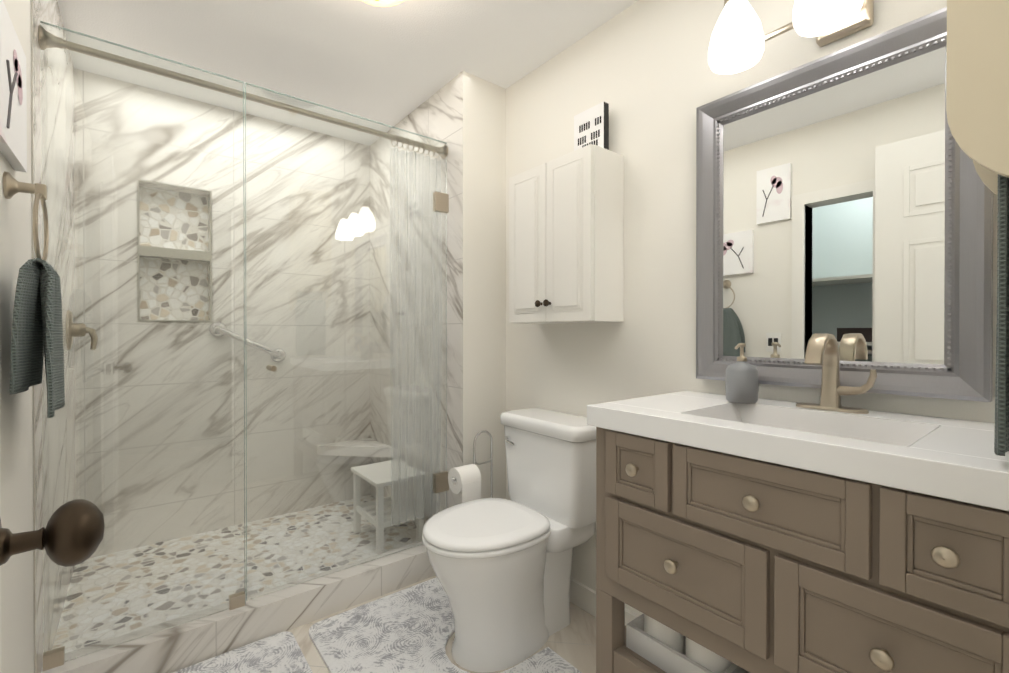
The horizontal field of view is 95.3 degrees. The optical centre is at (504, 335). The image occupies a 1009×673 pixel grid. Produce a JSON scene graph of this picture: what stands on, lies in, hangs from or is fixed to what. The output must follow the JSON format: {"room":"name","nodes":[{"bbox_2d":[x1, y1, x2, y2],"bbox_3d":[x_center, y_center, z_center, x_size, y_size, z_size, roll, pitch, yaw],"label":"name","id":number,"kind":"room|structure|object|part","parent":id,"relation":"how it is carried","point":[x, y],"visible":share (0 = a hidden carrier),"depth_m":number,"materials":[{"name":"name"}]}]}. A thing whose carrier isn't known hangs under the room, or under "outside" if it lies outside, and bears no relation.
{"room":"bathroom","nodes":[
{"label":"bathroom","id":0,"kind":"room"},
{"bbox_2d":[0,0,75,672],"bbox_3d":[-0.634,-0.045,0.328,0.124,2.400,4.600,0,0,-39],"label":"wall","id":1,"kind":"structure","parent":0,"point":[23,579],"depth_m":1.30,"materials":[{"name":"white paint"}]},
{"bbox_2d":[0,0,26,171],"bbox_3d":[-1.091,-0.538,1.014,0.024,0.280,0.275,0,0,-39],"label":"framed picture","id":2,"kind":"object","parent":1,"relation":"attached to","point":[13,118],"visible":1,"depth_m":1.00,"materials":[{"name":"white paper"}]},
{"bbox_2d":[3,171,48,264],"bbox_3d":[-1.099,-0.267,1.057,0.066,0.204,0.164,0,0,-39],"label":"towel ring","id":3,"kind":"object","parent":1,"relation":"attached to","point":[12,186],"visible":0.88,"depth_m":1.04,"materials":[{"name":"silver metal"}]},
{"bbox_2d":[9,258,64,417],"bbox_3d":[-1.080,0.001,1.073,0.065,0.351,0.271,0,0,-39],"label":"hanging towel","id":4,"kind":"object","parent":3,"relation":"hanging from","point":[37,334],"visible":1,"depth_m":1.02,"materials":[{"name":"grey fabric"}]},
{"bbox_2d":[66,310,97,349],"bbox_3d":[-1.816,-0.022,1.983,0.095,0.172,0.170,0,0,-39],"label":"shower valve","id":5,"kind":"object","parent":1,"relation":"attached to","point":[91,331],"depth_m":1.96,"materials":[{"name":"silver metal"}]},
{"bbox_2d":[74,68,369,557],"bbox_3d":[-1.445,-0.056,2.708,1.820,2.400,0.146,0,0,-39],"label":"wall","id":6,"kind":"structure","parent":0,"point":[212,287],"depth_m":2.51,"materials":[{"name":"stone"}]},
{"bbox_2d":[209,322,285,361],"bbox_3d":[-1.432,0.043,2.590,0.387,0.235,0.066,0,0,-39],"label":"grab bar","id":7,"kind":"object","parent":6,"relation":"attached to","point":[278,354],"depth_m":2.56,"materials":[{"name":"silver metal"}]},
{"bbox_2d":[317,438,390,456],"bbox_3d":[-0.922,0.713,2.825,0.340,0.060,0.340,0,0,-39],"label":"shelf","id":8,"kind":"object","parent":6,"relation":"attached to","point":[328,449],"depth_m":2.84,"materials":[{"name":"stone"}]},
{"bbox_2d":[57,0,638,145],"bbox_3d":[-0.327,-1.277,0.656,2.900,0.060,4.740,0,0,-39],"label":"ceiling","id":9,"kind":"structure","parent":0,"point":[393,65],"depth_m":1.98,"materials":[{"name":"white paint"}]},
{"bbox_2d":[370,71,505,524],"bbox_3d":[-0.444,-0.056,2.704,0.260,2.400,1.120,0,0,-39],"label":"wall","id":10,"kind":"structure","parent":0,"point":[462,114],"depth_m":2.31,"materials":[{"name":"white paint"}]},
{"bbox_2d":[38,25,447,158],"bbox_3d":[-0.863,-0.914,1.861,1.439,0.074,0.068,0,0,-39],"label":"shower curtain rod","id":11,"kind":"object","parent":10,"relation":"attached to","point":[42,35],"visible":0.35,"depth_m":1.69,"materials":[{"name":"silver metal"}]},
{"bbox_2d":[390,148,441,525],"bbox_3d":[-0.425,0.006,2.230,0.270,1.770,0.071,0,0,-39],"label":"shower curtain","id":12,"kind":"object","parent":11,"relation":"hanging from","point":[414,412],"visible":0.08,"depth_m":2.22,"materials":[{"name":"clear glass"}]},
{"bbox_2d":[288,576,595,672],"bbox_3d":[-0.327,1.183,0.668,2.900,0.060,4.740,0,0,-39],"label":"floor","id":13,"kind":"structure","parent":0,"point":[573,642],"depth_m":1.72,"materials":[{"name":"tile"}]},
{"bbox_2d":[52,495,418,652],"bbox_3d":[-1.170,1.106,2.256,1.440,0.080,0.925,0,0,-39],"label":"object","id":14,"kind":"structure","parent":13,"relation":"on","point":[157,549],"depth_m":2.11,"materials":[{"name":"stone"}]},
{"bbox_2d":[351,460,424,554],"bbox_3d":[-0.618,0.889,2.436,0.270,0.349,0.350,0,0,-39],"label":"stool","id":15,"kind":"object","parent":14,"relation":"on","point":[378,489],"depth_m":2.38,"materials":[{"name":"white paint"}]},
{"bbox_2d":[41,541,435,672],"bbox_3d":[-0.848,1.083,1.851,1.440,0.130,0.110,0,0,-39],"label":"curb","id":16,"kind":"object","parent":13,"relation":"on","point":[176,648],"visible":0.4,"depth_m":1.72,"materials":[{"name":"stone"}]},
{"bbox_2d":[40,21,448,670],"bbox_3d":[-0.847,0.032,1.847,1.435,1.971,0.080,0,0,-39],"label":"glass shower door","id":17,"kind":"structure","parent":16,"relation":"on","point":[58,655],"depth_m":1.72,"materials":[{"name":"clear glass"}]},
{"bbox_2d":[172,631,312,672],"bbox_3d":[-0.904,1.144,1.352,0.650,0.012,0.580,0,0,-39],"label":"bath mat","id":18,"kind":"object","parent":13,"relation":"on","point":[280,652],"visible":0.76,"depth_m":1.61,"materials":[{"name":"white fabric"}]},
{"bbox_2d":[309,577,581,672],"bbox_3d":[-0.222,1.143,1.627,0.660,0.012,0.950,0,0,-39],"label":"rug","id":19,"kind":"object","parent":13,"relation":"on","point":[410,630],"visible":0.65,"depth_m":1.72,"materials":[{"name":"white fabric"}]},
{"bbox_2d":[448,430,492,502],"bbox_3d":[-0.132,0.796,2.113,0.282,0.700,0.140,0,0,-39],"label":"toilet paper stand","id":20,"kind":"object","parent":13,"relation":"on","point":[465,480],"visible":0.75,"depth_m":2.03,"materials":[{"name":"white paper"}]},
{"bbox_2d":[422,408,595,671],"bbox_3d":[0.018,0.742,1.758,0.701,0.812,0.474,0,0,-39],"label":"toilet","id":21,"kind":"object","parent":13,"relation":"on","point":[501,567],"visible":0.96,"depth_m":1.68,"materials":[{"name":"white ceramic"}]},
{"bbox_2d":[587,333,1008,672],"bbox_3d":[0.690,0.574,1.060,0.532,1.156,0.890,0,0,-39],"label":"bathroom vanity","id":22,"kind":"object","parent":13,"relation":"on","point":[829,533],"visible":1,"depth_m":0.89,"materials":[{"name":"brown wood"}]},
{"bbox_2d":[626,613,749,672],"bbox_3d":[0.542,0.777,1.243,0.340,0.124,0.260,0,0,-39],"label":"basket","id":23,"kind":"object","parent":22,"relation":"in","point":[666,649],"visible":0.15,"depth_m":1.16,"materials":[{"name":"white"}]},
{"bbox_2d":[725,343,758,403],"bbox_3d":[0.674,0.106,1.307,0.086,0.168,0.086,0,0,-39],"label":"soap dispenser","id":24,"kind":"object","parent":22,"relation":"on","point":[742,382],"visible":1,"depth_m":1.28,"materials":[{"name":"grey ceramic"}]},
{"bbox_2d":[506,0,997,615],"bbox_3d":[0.745,-0.051,1.515,0.120,2.400,4.740,0,0,-39],"label":"wall","id":25,"kind":"structure","parent":0,"point":[642,68],"depth_m":1.69,"materials":[{"name":"white paint"}]},
{"bbox_2d":[509,144,623,323],"bbox_3d":[0.228,-0.372,1.889,0.220,0.640,0.470,0,0,-39],"label":"upper cabinet","id":26,"kind":"object","parent":25,"relation":"attached to","point":[566,238],"visible":1,"depth_m":1.75,"materials":[{"name":"white paint"}]},
{"bbox_2d":[574,102,608,150],"bbox_3d":[0.346,-0.797,1.843,0.031,0.210,0.155,0,0,-39],"label":"sign","id":27,"kind":"object","parent":26,"relation":"on","point":[591,125],"visible":0.83,"depth_m":1.81,"materials":[{"name":"white"}]},
{"bbox_2d":[569,578,637,624],"bbox_3d":[0.306,1.100,1.964,0.014,0.095,0.980,0,0,-39],"label":"baseboard","id":28,"kind":"structure","parent":25,"relation":"attached to","point":[582,596],"depth_m":1.90,"materials":[{"name":"white paint"}]},
{"bbox_2d":[708,0,873,73],"bbox_3d":[0.819,-0.882,1.151,0.211,0.216,0.583,0,0,-39],"label":"sconce","id":29,"kind":"object","parent":25,"relation":"attached to","point":[863,19],"depth_m":1.24,"materials":[{"name":"white glass"}]},
{"bbox_3d":[0.792,-0.856,1.129,0.142,0.164,0.583,0,0,-39],"label":"vanity light fixture shade","id":30,"kind":"part","parent":29,"relation":"part of","materials":[{"name":"white glass"}]},
{"bbox_2d":[696,7,992,401],"bbox_3d":[0.847,-0.300,1.255,0.040,0.885,0.666,0,0,-39],"label":"vanity mirror","id":31,"kind":"object","parent":25,"relation":"attached to","point":[844,196],"visible":0.85,"depth_m":1.20,"materials":[{"name":"silver metal"}]},
{"bbox_2d":[946,0,1008,195],"bbox_3d":[0.832,-0.667,0.708,0.275,0.959,0.181,0,0,-39],"label":"upper cabinet","id":32,"kind":"object","parent":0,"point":[977,93],"visible":0.94,"depth_m":0.67,"materials":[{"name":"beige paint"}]},
{"bbox_2d":[994,174,1008,455],"bbox_3d":[0.818,-0.049,0.724,0.222,0.448,0.049,0,0,-39],"label":"hanging towel","id":33,"kind":"object","parent":32,"relation":"hanging from","point":[1001,439],"visible":0.94,"depth_m":0.67,"materials":[{"name":"grey fabric"}]},
{"bbox_3d":[0.506,-0.045,0.258,1.820,2.400,0.120,0,0,-39],"label":"wall","id":34,"kind":"structure","parent":0,"visible":0},
{"bbox_2d":[0,427,104,672],"bbox_3d":[-0.283,0.085,0.152,0.200,2.118,0.767,0,0,-39],"label":"door leaf","id":35,"kind":"structure","parent":34,"relation":"in","point":[71,533],"depth_m":0.43,"materials":[{"name":"white paint"}]},
{"bbox_3d":[-0.422,-1.178,1.514,0.310,0.145,0.310,0,0,-39],"label":"ceiling light","id":36,"kind":"object","parent":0,"visible":0},
{"bbox_2d":[361,0,403,6],"bbox_3d":[-0.422,-1.171,1.514,0.276,0.095,0.276,0,0,-39],"label":"dome ceiling light","id":37,"kind":"object","parent":36,"relation":"attached to","point":[383,3],"visible":1,"depth_m":1.57,"materials":[{"name":"beige glass"}]}
]}

